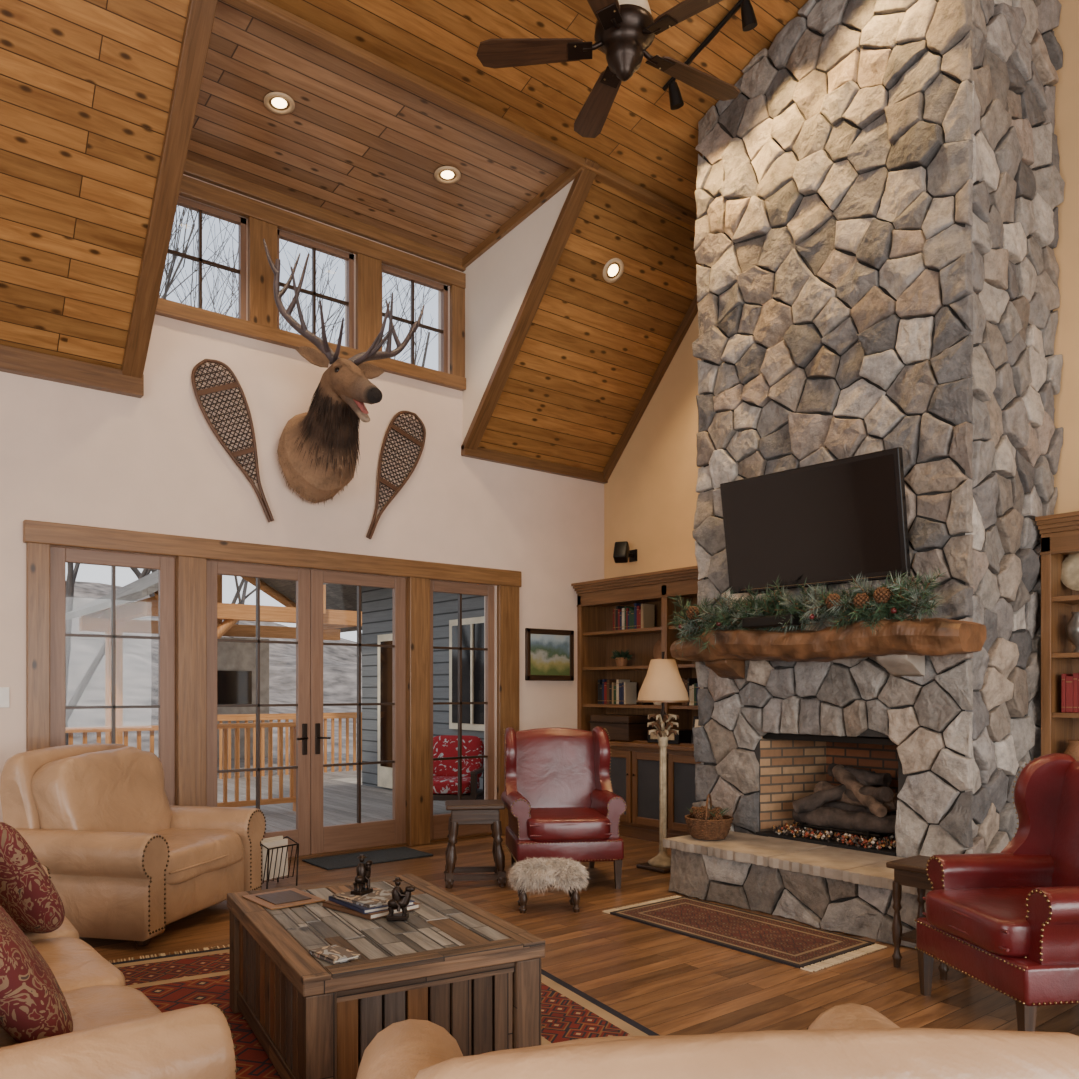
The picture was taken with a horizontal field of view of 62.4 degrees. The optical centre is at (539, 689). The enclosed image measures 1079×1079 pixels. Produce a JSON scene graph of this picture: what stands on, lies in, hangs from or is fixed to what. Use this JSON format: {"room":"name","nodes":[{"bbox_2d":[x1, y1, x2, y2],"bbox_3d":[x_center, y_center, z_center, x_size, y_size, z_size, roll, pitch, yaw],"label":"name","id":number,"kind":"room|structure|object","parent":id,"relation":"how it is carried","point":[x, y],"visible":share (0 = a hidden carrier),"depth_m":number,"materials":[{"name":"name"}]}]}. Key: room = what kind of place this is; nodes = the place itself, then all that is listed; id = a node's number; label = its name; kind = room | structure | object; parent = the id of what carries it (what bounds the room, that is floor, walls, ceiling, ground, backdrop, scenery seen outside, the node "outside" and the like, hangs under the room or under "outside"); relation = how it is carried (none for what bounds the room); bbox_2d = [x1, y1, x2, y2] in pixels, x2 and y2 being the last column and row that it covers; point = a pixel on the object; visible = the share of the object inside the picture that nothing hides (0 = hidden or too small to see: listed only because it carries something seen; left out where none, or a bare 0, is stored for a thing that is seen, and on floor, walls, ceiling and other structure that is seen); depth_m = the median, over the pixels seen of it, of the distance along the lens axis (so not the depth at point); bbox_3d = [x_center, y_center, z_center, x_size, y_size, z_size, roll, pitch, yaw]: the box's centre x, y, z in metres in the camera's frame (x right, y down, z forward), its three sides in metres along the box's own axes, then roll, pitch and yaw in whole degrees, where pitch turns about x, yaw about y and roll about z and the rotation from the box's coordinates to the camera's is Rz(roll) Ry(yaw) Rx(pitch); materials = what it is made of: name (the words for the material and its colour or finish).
{"room":"living room","nodes":[
{"label":"living room","id":0,"kind":"room"},
{"bbox_2d":[0,174,603,821],"bbox_3d":[-3.463,-1.360,6.320,10.870,5.520,0.200,0,0,-39],"label":"wall","id":1,"kind":"structure","parent":0,"point":[153,462],"depth_m":7.19,"materials":[{"name":"paint"}]},
{"bbox_2d":[0,687,9,707],"bbox_3d":[-3.648,0.050,6.031,0.100,0.140,0.020,0,0,-39],"label":"light switch","id":2,"kind":"object","parent":1,"relation":"attached to","point":[4,691],"visible":1,"depth_m":6.04,"materials":[{"name":"white plastic"}]},
{"bbox_2d":[0,344,143,397],"bbox_3d":[-5.199,-2.240,4.756,5.806,0.160,0.080,0,0,-39],"label":"trim","id":3,"kind":"structure","parent":1,"relation":"attached to","point":[13,360],"depth_m":6.23,"materials":[{"name":"brown wood"}]},
{"bbox_2d":[50,546,174,804],"bbox_3d":[-3.126,0.185,6.531,0.860,2.390,0.050,0,0,-39],"label":"window frame","id":4,"kind":"structure","parent":1,"relation":"in","point":[59,556],"depth_m":6.52,"materials":[{"name":"brown wood"}]},
{"bbox_2d":[121,0,217,378],"bbox_3d":[-2.462,-3.219,5.853,0.140,1.960,1.789,0,0,-39],"label":"trim","id":5,"kind":"structure","parent":1,"relation":"attached to","point":[200,17],"depth_m":5.75,"materials":[{"name":"brown wood"}]},
{"bbox_2d":[191,359,273,521],"bbox_3d":[-2.401,-1.956,6.995,0.656,1.213,0.028,0,0,-39],"label":"snowshoe","id":6,"kind":"object","parent":1,"relation":"attached to","point":[235,384],"visible":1,"depth_m":6.97,"materials":[{"name":"wood"}]},
{"bbox_2d":[206,560,309,856],"bbox_3d":[-2.259,0.185,7.179,0.885,2.390,0.119,0,0,-39],"label":"door","id":7,"kind":"structure","parent":1,"relation":"in","point":[301,834],"depth_m":7.22,"materials":[{"name":"brown wood"}]},
{"bbox_2d":[23,520,521,859],"bbox_3d":[-1.926,0.122,7.508,4.276,2.575,0.260,0,0,-39],"label":"door frame","id":8,"kind":"structure","parent":1,"relation":"attached to","point":[191,554],"depth_m":6.89,"materials":[{"name":"brown wood"}]},
{"bbox_2d":[155,175,465,390],"bbox_3d":[-1.855,-3.355,7.484,2.884,1.090,0.145,0,0,-39],"label":"window","id":9,"kind":"structure","parent":1,"relation":"in","point":[262,324],"depth_m":7.46,"materials":[{"name":"brown wood"}]},
{"bbox_2d":[183,159,465,271],"bbox_3d":[-1.832,-3.980,7.455,2.884,0.100,0.050,0,0,-39],"label":"trim","id":10,"kind":"structure","parent":1,"relation":"attached to","point":[193,169],"depth_m":7.41,"materials":[{"name":"brown wood"}]},
{"bbox_2d":[263,239,424,506],"bbox_3d":[-1.598,-2.445,6.998,1.122,1.871,1.151,0,0,8],"label":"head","id":11,"kind":"object","parent":1,"relation":"attached to","point":[318,449],"visible":1,"depth_m":6.89},
{"bbox_2d":[310,570,405,853],"bbox_3d":[-1.555,0.185,7.741,0.906,2.390,0.119,0,0,-39],"label":"door","id":12,"kind":"structure","parent":1,"relation":"in","point":[332,838],"depth_m":7.75,"materials":[{"name":"brown wood"}]},
{"bbox_2d":[366,411,425,538],"bbox_3d":[-1.267,-1.905,7.899,0.602,1.189,0.028,0,0,-39],"label":"snowshoe","id":13,"kind":"object","parent":1,"relation":"attached to","point":[420,444],"visible":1,"depth_m":7.89,"materials":[{"name":"wood"}]},
{"bbox_2d":[430,580,493,839],"bbox_3d":[-0.754,0.185,8.424,0.777,2.390,0.050,0,0,-39],"label":"door","id":14,"kind":"structure","parent":1,"relation":"in","point":[439,823],"depth_m":8.42,"materials":[{"name":"brown wood"}]},
{"bbox_2d":[462,167,582,267],"bbox_3d":[-0.200,-4.066,7.689,0.040,0.242,1.737,0,0,-39],"label":"trim","id":15,"kind":"structure","parent":1,"relation":"attached to","point":[569,174],"depth_m":7.60,"materials":[{"name":"brown wood"}]},
{"bbox_2d":[462,157,599,449],"bbox_3d":[-0.130,-3.219,7.714,0.140,1.960,1.789,0,0,-39],"label":"trim","id":16,"kind":"structure","parent":1,"relation":"attached to","point":[581,185],"depth_m":7.61,"materials":[{"name":"brown wood"}]},
{"bbox_2d":[461,445,607,483],"bbox_3d":[-0.005,-2.250,8.913,1.830,0.100,0.060,0,0,-39],"label":"trim","id":17,"kind":"structure","parent":1,"relation":"attached to","point":[485,454],"depth_m":8.84,"materials":[{"name":"brown wood"}]},
{"bbox_2d":[525,628,573,680],"bbox_3d":[0.106,-0.355,9.021,0.620,0.520,0.030,0,0,-39],"label":"framed picture","id":18,"kind":"object","parent":1,"relation":"attached to","point":[549,653],"visible":1,"depth_m":9.01,"materials":[{"name":"brown wood"}]},
{"bbox_2d":[0,0,807,471],"bbox_3d":[0.147,-3.792,1.716,10.770,3.264,11.700,0,0,-39],"label":"ceiling","id":19,"kind":"structure","parent":0,"point":[86,86],"depth_m":6.32,"materials":[{"name":"brown wood"}]},
{"bbox_2d":[264,92,294,114],"bbox_3d":[-1.819,-4.101,6.224,0.208,0.029,0.208,0,0,44],"label":"recessed light","id":20,"kind":"object","parent":19,"relation":"in","point":[278,103],"visible":1,"depth_m":6.22,"materials":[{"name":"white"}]},
{"bbox_2d":[434,166,460,183],"bbox_3d":[-0.733,-4.101,7.091,0.208,0.029,0.208,0,0,44],"label":"recessed light","id":21,"kind":"object","parent":19,"relation":"in","point":[445,174],"visible":1,"depth_m":7.09,"materials":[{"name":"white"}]},
{"bbox_2d":[221,0,696,226],"bbox_3d":[-2.334,-4.143,4.905,10.470,0.060,0.100,0,0,-39],"label":"trim","id":22,"kind":"structure","parent":19,"relation":"attached to","point":[263,10],"depth_m":6.18,"materials":[{"name":"brown wood"}]},
{"bbox_2d":[476,0,739,137],"bbox_3d":[0.501,-3.976,4.698,1.484,1.522,1.492,0,0,-39],"label":"ceiling fan","id":23,"kind":"object","parent":19,"relation":"hanging from","point":[624,29],"depth_m":4.70,"materials":[{"name":"brown wood"}]},
{"bbox_2d":[603,258,623,282],"bbox_3d":[0.648,-3.682,7.813,0.210,0.164,0.150,0,0,-34],"label":"recessed light","id":24,"kind":"object","parent":19,"relation":"in","point":[613,270],"visible":1,"depth_m":7.81,"materials":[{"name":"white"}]},
{"bbox_2d":[662,77,683,109],"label":"track light","id":25,"kind":"object","parent":19,"relation":"attached to","point":[676,101],"depth_m":6.38,"materials":[{"name":"black metal"}]},
{"bbox_2d":[684,0,757,64],"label":"track light","id":26,"kind":"object","parent":19,"relation":"attached to","point":[749,20],"depth_m":5.95,"materials":[{"name":"black metal"}]},
{"bbox_2d":[79,834,1078,1035],"bbox_3d":[0.186,1.475,1.747,10.870,0.150,11.900,0,0,-39],"label":"floor","id":27,"kind":"structure","parent":0,"point":[666,982],"depth_m":4.51,"materials":[{"name":"brown wood"}]},
{"bbox_2d":[0,743,265,945],"bbox_3d":[-2.444,0.861,5.408,1.017,1.050,1.297,0,0,12],"label":"leather armchair","id":28,"kind":"object","parent":27,"relation":"on","point":[123,862],"visible":0.96,"depth_m":5.03,"materials":[{"name":"beige leather"}]},
{"bbox_2d":[260,836,298,888],"bbox_3d":[-1.894,1.225,6.318,0.252,0.350,0.270,0,0,34],"label":"magazine rack","id":29,"kind":"object","parent":27,"relation":"on","point":[274,850],"visible":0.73,"depth_m":6.29,"materials":[{"name":"black metal"}]},
{"bbox_2d":[302,847,432,869],"bbox_3d":[-1.418,1.392,7.389,0.960,0.014,0.480,0,0,-39],"label":"door mat","id":30,"kind":"object","parent":27,"relation":"on","point":[400,853],"visible":1,"depth_m":7.36,"materials":[{"name":"grey rubber"}]},
{"bbox_2d":[109,944,659,1078],"bbox_3d":[-0.835,1.393,3.211,2.660,0.012,3.764,0,0,-29],"label":"area rug","id":31,"kind":"object","parent":27,"relation":"on","point":[176,981],"visible":0.24,"depth_m":3.98,"materials":[{"name":"red fabric"}]},
{"bbox_2d":[0,865,238,1078],"bbox_3d":[-1.878,0.861,2.762,1.022,1.050,2.497,0,0,-39],"label":"leather sofa","id":32,"kind":"object","parent":31,"relation":"on","point":[118,1032],"visible":0.57,"depth_m":2.06,"materials":[{"name":"beige leather"}]},
{"bbox_2d":[0,822,64,933],"bbox_3d":[-1.929,0.680,3.220,0.481,0.447,0.265,0,0,38],"label":"throw pillow","id":33,"kind":"object","parent":32,"relation":"on","point":[28,894],"visible":0.91,"depth_m":3.09,"materials":[{"name":"fabric"}]},
{"bbox_2d":[0,905,72,1042],"bbox_3d":[-1.415,0.730,2.351,0.302,0.438,0.479,0,0,-41],"label":"throw pillow","id":34,"kind":"object","parent":32,"relation":"on","point":[33,1005],"visible":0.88,"depth_m":2.21,"materials":[{"name":"fabric"}]},
{"bbox_2d":[227,874,544,1078],"bbox_3d":[-0.674,1.138,3.530,0.860,0.497,1.320,0,0,-29],"label":"coffee table","id":35,"kind":"object","parent":31,"relation":"on","point":[455,965],"visible":0.77,"depth_m":3.10,"materials":[{"name":"brown wood"}]},
{"bbox_2d":[242,888,325,909],"bbox_3d":[-1.088,0.883,3.781,0.240,0.010,0.300,0,0,-41],"label":"serving tray","id":36,"kind":"object","parent":35,"relation":"on","point":[272,900],"visible":0.98,"depth_m":3.75,"materials":[{"name":"brown wood"}]},
{"bbox_2d":[309,944,359,963],"bbox_3d":[-0.685,0.882,2.975,0.100,0.012,0.160,0,0,-44],"label":"magazine","id":37,"kind":"object","parent":35,"relation":"on","point":[334,954],"visible":1,"depth_m":2.96,"materials":[{"name":"paper"}]},
{"bbox_2d":[323,887,419,919],"bbox_3d":[-0.688,0.865,3.637,0.325,0.048,0.263,0,0,44],"label":"books","id":38,"kind":"object","parent":35,"relation":"on","point":[373,905],"visible":0.88,"depth_m":3.57,"materials":[{"name":"paper"}]},
{"bbox_2d":[351,854,372,895],"bbox_3d":[-0.729,0.760,3.693,0.068,0.160,0.108,0,0,27],"label":"figurine","id":39,"kind":"object","parent":38,"relation":"on","point":[363,870],"visible":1,"depth_m":3.67,"materials":[{"name":"metal"}]},
{"bbox_2d":[386,877,414,920],"bbox_3d":[-0.536,0.807,3.451,0.108,0.160,0.068,0,0,0],"label":"figurine","id":40,"kind":"object","parent":35,"relation":"on","point":[400,899],"visible":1,"depth_m":3.44,"materials":[{"name":"metal"}]},
{"bbox_2d":[356,1003,1078,1078],"bbox_3d":[0.282,0.930,1.667,1.317,0.913,1.018,0,0,-6],"label":"sofa","id":41,"kind":"object","parent":31,"relation":"on","point":[849,1040],"visible":1,"depth_m":1.21,"materials":[{"name":"beige leather"}]},
{"bbox_2d":[444,799,506,887],"bbox_3d":[-0.470,1.109,6.457,0.445,0.588,0.345,0,0,-7],"label":"side table","id":42,"kind":"object","parent":27,"relation":"on","point":[463,812],"visible":1,"depth_m":6.33,"materials":[{"name":"brown wood"}]},
{"bbox_2d":[506,857,591,913],"bbox_3d":[0.055,1.236,5.701,0.560,0.331,0.435,0,0,-4],"label":"footstool","id":43,"kind":"object","parent":27,"relation":"on","point":[561,872],"visible":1,"depth_m":5.58,"materials":[{"name":"beige fur"}]},
{"bbox_2d":[501,727,626,888],"bbox_3d":[0.164,0.843,6.579,0.838,1.114,0.833,0,0,-9],"label":"wingback chair","id":44,"kind":"object","parent":27,"relation":"on","point":[559,798],"visible":0.96,"depth_m":6.70,"materials":[{"name":"red leather"}]},
{"bbox_2d":[571,566,701,842],"bbox_3d":[1.212,0.150,8.400,0.560,2.500,2.360,0,0,-39],"label":"bookcase","id":45,"kind":"object","parent":27,"relation":"on","point":[634,772],"visible":0.36,"depth_m":8.49,"materials":[{"name":"brown wood"}]},
{"bbox_2d":[598,679,636,703],"bbox_3d":[0.789,0.016,9.079,0.161,0.254,0.408,0,0,-39],"label":"books","id":46,"kind":"object","parent":45,"relation":"in","point":[610,691],"visible":0.97,"depth_m":8.97,"materials":[{"name":"paper"}]},
{"bbox_2d":[589,714,653,740],"bbox_3d":[0.819,0.372,8.874,0.370,0.245,0.570,0,0,-39],"label":"storage box","id":47,"kind":"object","parent":45,"relation":"in","point":[619,727],"visible":0.7,"depth_m":8.68,"materials":[{"name":"brown wood"}]},
{"bbox_2d":[610,649,633,665],"bbox_3d":[0.833,-0.329,8.980,0.246,0.185,0.266,0,0,-39],"label":"potted plant","id":48,"kind":"object","parent":45,"relation":"in","point":[621,659],"visible":0.97,"depth_m":8.93,"materials":[{"name":"green plant"}]},
{"bbox_2d":[613,603,654,629],"bbox_3d":[0.938,-0.727,8.892,0.161,0.259,0.430,0,0,-39],"label":"books","id":49,"kind":"object","parent":45,"relation":"in","point":[641,615],"visible":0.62,"depth_m":8.77,"materials":[{"name":"paper"}]},
{"bbox_2d":[638,693,653,704],"bbox_3d":[1.065,0.034,8.718,0.200,0.220,0.200,0,0,-39],"label":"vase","id":50,"kind":"object","parent":45,"relation":"on","point":[643,703],"visible":0.24,"depth_m":8.67,"materials":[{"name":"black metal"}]},
{"bbox_2d":[653,638,660,658],"bbox_3d":[1.194,-0.382,8.563,0.090,0.257,0.254,0,0,-25],"label":"decorative plate","id":51,"kind":"object","parent":45,"relation":"in","point":[657,648],"visible":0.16,"depth_m":8.63,"materials":[{"name":"brown ceramic"}]},
{"bbox_2d":[647,729,691,743],"bbox_3d":[1.277,0.432,8.376,0.355,0.125,0.400,0,0,-39],"label":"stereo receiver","id":52,"kind":"object","parent":45,"relation":"in","point":[685,735],"visible":0.52,"depth_m":8.19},
{"bbox_2d":[682,678,699,705],"bbox_3d":[1.457,0.017,8.242,0.161,0.253,0.227,0,0,-39],"label":"books","id":53,"kind":"object","parent":45,"relation":"in","point":[691,684],"visible":0.52,"depth_m":8.20,"materials":[{"name":"paper"}]},
{"bbox_2d":[691,716,700,743],"bbox_3d":[1.454,0.368,8.005,0.058,0.259,0.200,0,0,-39],"label":"photo frame","id":54,"kind":"object","parent":45,"relation":"in","point":[695,718],"visible":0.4,"depth_m":8.06,"materials":[{"name":"brown wood"}]},
{"bbox_2d":[636,652,689,872],"bbox_3d":[0.971,0.550,6.992,0.416,1.700,0.416,0,0,-39],"label":"floor lamp","id":55,"kind":"object","parent":27,"relation":"on","point":[663,682],"visible":0.97,"depth_m":6.92,"materials":[{"name":"cream fabric"},{"name":"wood"},{"name":"oil bronze"}]},
{"bbox_2d":[602,895,886,971],"bbox_3d":[1.141,1.393,5.222,0.688,0.012,1.546,0,0,-39],"label":"rug","id":56,"kind":"object","parent":27,"relation":"on","point":[807,948],"visible":1,"depth_m":5.11,"materials":[{"name":"red fabric"}]},
{"bbox_2d":[663,831,930,948],"bbox_3d":[1.714,1.216,5.674,0.722,0.367,1.884,0,0,-39],"label":"stone hearth","id":57,"kind":"object","parent":27,"relation":"on","point":[849,891],"visible":0.8,"depth_m":5.46,"materials":[{"name":"grey stone"}]},
{"bbox_2d":[684,794,733,839],"bbox_3d":[1.182,0.878,6.214,0.348,0.306,0.344,0,0,17],"label":"wicker basket","id":58,"kind":"object","parent":57,"relation":"on","point":[703,823],"visible":1,"depth_m":6.11,"materials":[{"name":"brown wicker"}]},
{"bbox_2d":[692,0,1064,857],"bbox_3d":[2.323,-1.799,6.401,1.319,6.398,2.205,0,0,-39],"label":"stone chimney","id":59,"kind":"object","parent":27,"relation":"on","point":[878,194],"visible":0.78,"depth_m":5.68,"materials":[{"name":"grey stone"}]},
{"bbox_2d":[705,660,744,678],"bbox_3d":[1.347,-0.150,6.473,0.220,0.140,0.200,0,0,-39],"label":"corbel","id":60,"kind":"object","parent":59,"relation":"attached to","point":[730,669],"visible":0.88,"depth_m":6.44,"materials":[{"name":"brown wood"}]},
{"bbox_2d":[756,733,897,855],"bbox_3d":[2.126,0.667,6.162,0.630,0.735,1.060,0,0,-39],"label":"firebox","id":61,"kind":"object","parent":59,"relation":"in","point":[791,766],"visible":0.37,"depth_m":6.46,"materials":[{"name":"beige brick"}]},
{"bbox_2d":[772,821,895,849],"bbox_3d":[2.111,0.990,6.123,0.570,0.079,0.931,0,0,-39],"label":"embers","id":62,"kind":"object","parent":61,"relation":"in","point":[881,842],"visible":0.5,"depth_m":5.96,"materials":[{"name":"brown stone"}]},
{"bbox_2d":[793,763,897,844],"bbox_3d":[2.155,0.770,6.115,0.444,0.500,0.775,0,0,-39],"label":"logs","id":63,"kind":"object","parent":61,"relation":"in","point":[854,806],"visible":0.96,"depth_m":6.06,"materials":[{"name":"brown wood"}]},
{"bbox_2d":[670,618,986,661],"bbox_3d":[1.770,-0.307,5.864,0.420,0.246,2.160,0,0,-39],"label":"mantel","id":64,"kind":"object","parent":59,"relation":"attached to","point":[929,636],"visible":0.96,"depth_m":5.47,"materials":[{"name":"brown wood"}]},
{"bbox_2d":[742,614,800,628],"bbox_3d":[1.518,-0.450,5.842,0.100,0.070,0.400,0,0,-39],"label":"box","id":65,"kind":"object","parent":64,"relation":"on","point":[760,621],"visible":0.96,"depth_m":5.79,"materials":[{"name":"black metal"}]},
{"bbox_2d":[666,565,945,655],"bbox_3d":[1.627,-0.504,5.802,0.421,0.548,2.161,0,0,-39],"label":"pine garland","id":66,"kind":"object","parent":64,"relation":"on","point":[865,605],"visible":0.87,"depth_m":5.60,"materials":[{"name":"green plant"}]},
{"bbox_2d":[876,654,924,676],"bbox_3d":[2.195,-0.150,5.410,0.220,0.140,0.200,0,0,-39],"label":"corbel","id":67,"kind":"object","parent":59,"relation":"attached to","point":[896,665],"visible":0.82,"depth_m":5.38,"materials":[{"name":"beige stone"}]},
{"bbox_2d":[886,855,948,979],"bbox_3d":[1.976,1.135,4.481,0.320,0.530,0.320,0,0,-39],"label":"side table","id":68,"kind":"object","parent":27,"relation":"on","point":[909,871],"visible":0.44,"depth_m":4.48,"materials":[{"name":"brown wood"}]},
{"bbox_2d":[914,753,1078,1031],"bbox_3d":[2.192,0.823,3.806,0.876,1.154,0.838,0,0,-8],"label":"wingback chair","id":69,"kind":"object","parent":27,"relation":"on","point":[1007,921],"visible":1,"depth_m":3.89,"materials":[{"name":"red leather"}]},
{"bbox_2d":[1035,511,1078,755],"bbox_3d":[4.021,0.150,4.878,0.560,2.500,2.310,0,0,-39],"label":"bookcase","id":70,"kind":"object","parent":27,"relation":"on","point":[1059,533],"visible":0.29,"depth_m":5.70,"materials":[{"name":"brown wood"}]},
{"bbox_2d":[1061,673,1078,712],"bbox_3d":[3.530,0.018,5.580,0.161,0.250,0.419,0,0,-39],"label":"books","id":71,"kind":"object","parent":70,"relation":"in","point":[1069,682],"visible":1,"depth_m":5.65,"materials":[{"name":"paper"}]},
{"bbox_2d":[1061,553,1078,590],"bbox_3d":[3.481,-0.772,5.696,0.274,0.276,0.091,0,0,39],"label":"decorative plate","id":72,"kind":"object","parent":70,"relation":"on","point":[1070,565],"visible":0.96,"depth_m":5.76,"materials":[{"name":"beige ceramic"}]},
{"bbox_2d":[1064,740,1078,760],"bbox_3d":[3.443,0.410,5.626,0.220,0.180,0.220,0,0,-39],"label":"clay pot","id":73,"kind":"object","parent":70,"relation":"in","point":[1072,749],"visible":0.58,"depth_m":5.59,"materials":[{"name":"ceramic"}]},
{"bbox_2d":[1065,612,1078,652],"bbox_3d":[3.455,-0.366,5.674,0.180,0.260,0.180,0,0,-39],"label":"urn","id":74,"kind":"object","parent":70,"relation":"in","point":[1072,627],"visible":0.87,"depth_m":5.65,"materials":[{"name":"grey metal"}]},
{"bbox_2d":[604,0,1078,578],"bbox_3d":[4.356,-2.100,5.075,0.200,7.000,11.500,0,0,-39],"label":"wall","id":75,"kind":"structure","parent":0,"point":[650,494],"depth_m":8.57,"materials":[{"name":"beige paint"}]},
{"bbox_2d":[613,541,636,562],"bbox_3d":[0.856,-1.400,9.075,0.184,0.219,0.293,0,0,37],"label":"wall speaker","id":76,"kind":"object","parent":75,"relation":"attached to","point":[621,553],"visible":1,"depth_m":9.00,"materials":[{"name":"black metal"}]},
{"bbox_2d":[602,293,698,480],"bbox_3d":[1.221,-3.201,8.795,0.060,1.959,1.792,0,0,-39],"label":"trim","id":77,"kind":"structure","parent":75,"relation":"attached to","point":[692,310],"depth_m":8.89,"materials":[{"name":"brown wood"}]},
{"label":"outside","id":78,"kind":"structure","parent":0,"visible":0},
{"bbox_2d":[217,778,450,831],"bbox_3d":[-5.142,1.515,9.074,9.280,0.170,6.200,0,0,-39],"label":"deck","id":79,"kind":"object","parent":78,"point":[339,797],"visible":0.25,"depth_m":11.12,"materials":[{"name":"grey wood"}]},
{"bbox_2d":[66,719,295,810],"bbox_3d":[-5.710,0.890,8.238,7.470,1.080,0.140,0,0,-39],"label":"deck railing","id":80,"kind":"object","parent":79,"relation":"on","point":[70,730],"visible":0.33,"depth_m":10.12,"materials":[{"name":"brown wood"}]},
{"bbox_2d":[433,735,483,800],"bbox_3d":[-0.985,0.974,9.906,0.740,0.913,0.722,0,0,10],"label":"armchair","id":81,"kind":"object","parent":79,"relation":"on","point":[445,772],"visible":0.65,"depth_m":10.01,"materials":[{"name":"red fabric"}]},
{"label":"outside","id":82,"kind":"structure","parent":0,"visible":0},
{"bbox_2d":[66,581,361,756],"bbox_3d":[-47.695,-5.779,75.804,200.000,24.944,150.000,0,0,-39],"label":"hillside","id":83,"kind":"structure","parent":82,"point":[140,656],"depth_m":75.28,"materials":[{"name":"white snow"}]},
{"bbox_2d":[66,207,235,726],"bbox_3d":[-12.500,-5.832,24.694,12.287,22.475,9.515,0,0,29],"label":"bare tree","id":84,"kind":"object","parent":83,"relation":"on","point":[183,212],"visible":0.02,"depth_m":25.59,"materials":[{"name":"brown plant"}]},
{"bbox_2d":[164,206,237,314],"bbox_3d":[-5.398,-5.328,13.961,8.227,21.479,10.446,0,0,-5],"label":"bare tree","id":85,"kind":"object","parent":83,"relation":"on","point":[234,261],"visible":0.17,"depth_m":17.60,"materials":[{"name":"brown plant"}]},
{"bbox_2d":[66,570,361,785],"bbox_3d":[-5.242,0.615,16.990,5.800,7.570,6.100,0,0,-39],"label":"porch structure","id":86,"kind":"object","parent":83,"relation":"on","point":[236,661],"visible":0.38,"depth_m":17.55,"materials":[{"name":"brown wood"}]},
{"bbox_2d":[130,258,310,620],"bbox_3d":[-10.781,-4.382,27.300,8.244,19.606,12.460,0,0,39],"label":"bare tree","id":87,"kind":"object","parent":83,"relation":"on","point":[136,571],"visible":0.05,"depth_m":27.05,"materials":[{"name":"brown plant"}]},
{"bbox_2d":[66,208,396,744],"bbox_3d":[-8.264,-4.799,15.834,10.089,20.447,10.529,0,0,29],"label":"bare tree","id":88,"kind":"object","parent":83,"relation":"on","point":[72,573],"visible":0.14,"depth_m":18.88,"materials":[{"name":"brown plant"}]},
{"bbox_2d":[159,208,407,637],"bbox_3d":[-9.009,-5.491,26.395,9.487,21.809,16.968,0,0,4],"label":"bare tree","id":89,"kind":"object","parent":83,"relation":"on","point":[241,600],"visible":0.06,"depth_m":24.38,"materials":[{"name":"brown plant"}]},
{"bbox_2d":[159,215,437,652],"bbox_3d":[-7.387,-5.100,25.392,11.622,21.048,6.649,0,0,-24],"label":"bare tree","id":90,"kind":"object","parent":83,"relation":"on","point":[429,290],"visible":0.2,"depth_m":25.47,"materials":[{"name":"brown plant"}]},
{"bbox_3d":[1.855,-1.075,5.932,0.100,0.250,0.200,0,0,-39],"label":"wall","id":91,"kind":"structure","parent":0,"visible":0},
{"bbox_2d":[720,447,910,593],"bbox_3d":[1.772,-1.066,5.830,0.201,0.771,1.290,0,0,-43],"label":"television","id":92,"kind":"object","parent":91,"relation":"attached to","point":[830,522],"visible":0.91,"depth_m":5.73,"materials":[{"name":"black metal"}]},
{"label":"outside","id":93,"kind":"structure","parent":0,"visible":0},
{"bbox_2d":[323,583,483,789],"bbox_3d":[-0.445,-1.225,12.342,3.300,5.450,5.350,0,0,-39],"label":"house","id":94,"kind":"structure","parent":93,"point":[376,602],"depth_m":11.83,"materials":[{"name":"painted siding"},{"name":"shingle"},{"name":"cream painted wood"}]}
]}

